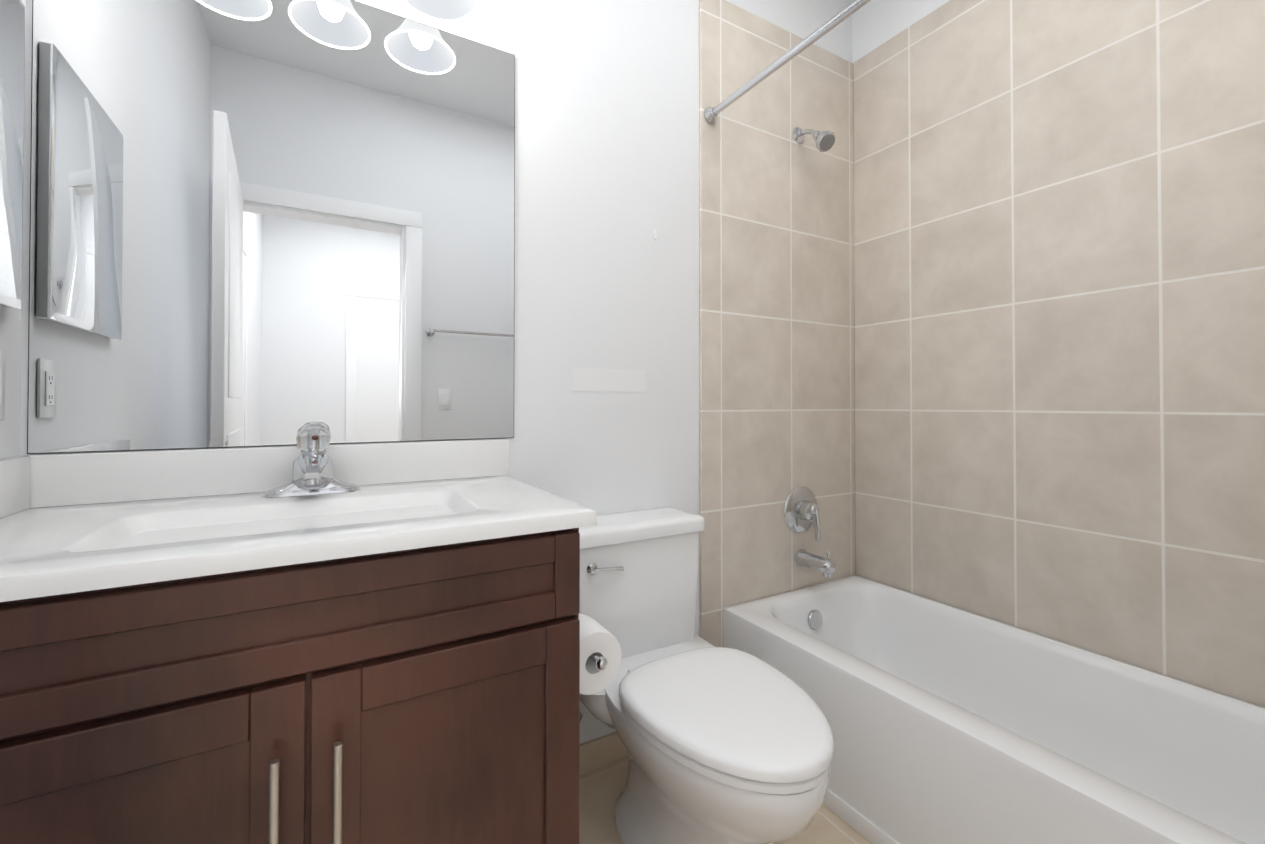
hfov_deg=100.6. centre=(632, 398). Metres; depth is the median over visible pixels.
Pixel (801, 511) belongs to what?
shower valve
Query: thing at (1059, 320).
wall tile
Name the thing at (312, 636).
bathroom vanity
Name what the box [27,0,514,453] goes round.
vanity mirror
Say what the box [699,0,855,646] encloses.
wall tile
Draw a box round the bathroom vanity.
[0,424,621,843]
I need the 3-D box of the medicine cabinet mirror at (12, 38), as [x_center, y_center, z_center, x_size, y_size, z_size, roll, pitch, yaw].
[-0.971,-0.423,0.741,0.024,0.533,0.402,0,-1,-30]
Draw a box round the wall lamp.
[402,0,476,22]
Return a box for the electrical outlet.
[0,352,4,419]
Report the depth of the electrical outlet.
0.89 m
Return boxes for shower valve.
[784,486,820,540]
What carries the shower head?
attached to the wall tile at (776, 316)
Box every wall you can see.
[0,0,25,458]
[20,0,851,743]
[852,0,949,62]
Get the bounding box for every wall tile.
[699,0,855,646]
[853,0,1264,707]
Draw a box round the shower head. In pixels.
[793,127,835,151]
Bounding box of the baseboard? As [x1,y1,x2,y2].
[580,732,628,775]
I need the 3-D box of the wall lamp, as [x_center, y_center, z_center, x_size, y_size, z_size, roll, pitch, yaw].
[-0.640,-1.039,1.117,0.600,0.223,0.213,0,-1,-30]
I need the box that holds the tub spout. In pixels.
[795,549,835,576]
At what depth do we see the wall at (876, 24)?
2.02 m
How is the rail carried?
attached to the wall tile at (776, 316)
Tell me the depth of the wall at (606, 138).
1.56 m
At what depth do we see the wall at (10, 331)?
0.93 m
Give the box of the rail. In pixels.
[704,0,870,123]
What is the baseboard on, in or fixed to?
attached to the wall at (606, 138)
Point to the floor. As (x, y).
(601, 789)
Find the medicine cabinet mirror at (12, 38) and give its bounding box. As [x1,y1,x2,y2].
[0,0,24,308]
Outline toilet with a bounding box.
[579,507,833,843]
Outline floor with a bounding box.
[579,757,871,843]
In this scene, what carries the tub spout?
attached to the wall tile at (776, 316)
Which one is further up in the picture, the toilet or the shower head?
the shower head
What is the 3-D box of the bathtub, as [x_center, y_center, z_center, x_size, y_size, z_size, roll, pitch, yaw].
[0.970,0.881,1.265,0.687,0.380,1.511,0,-1,-30]
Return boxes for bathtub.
[723,576,1264,843]

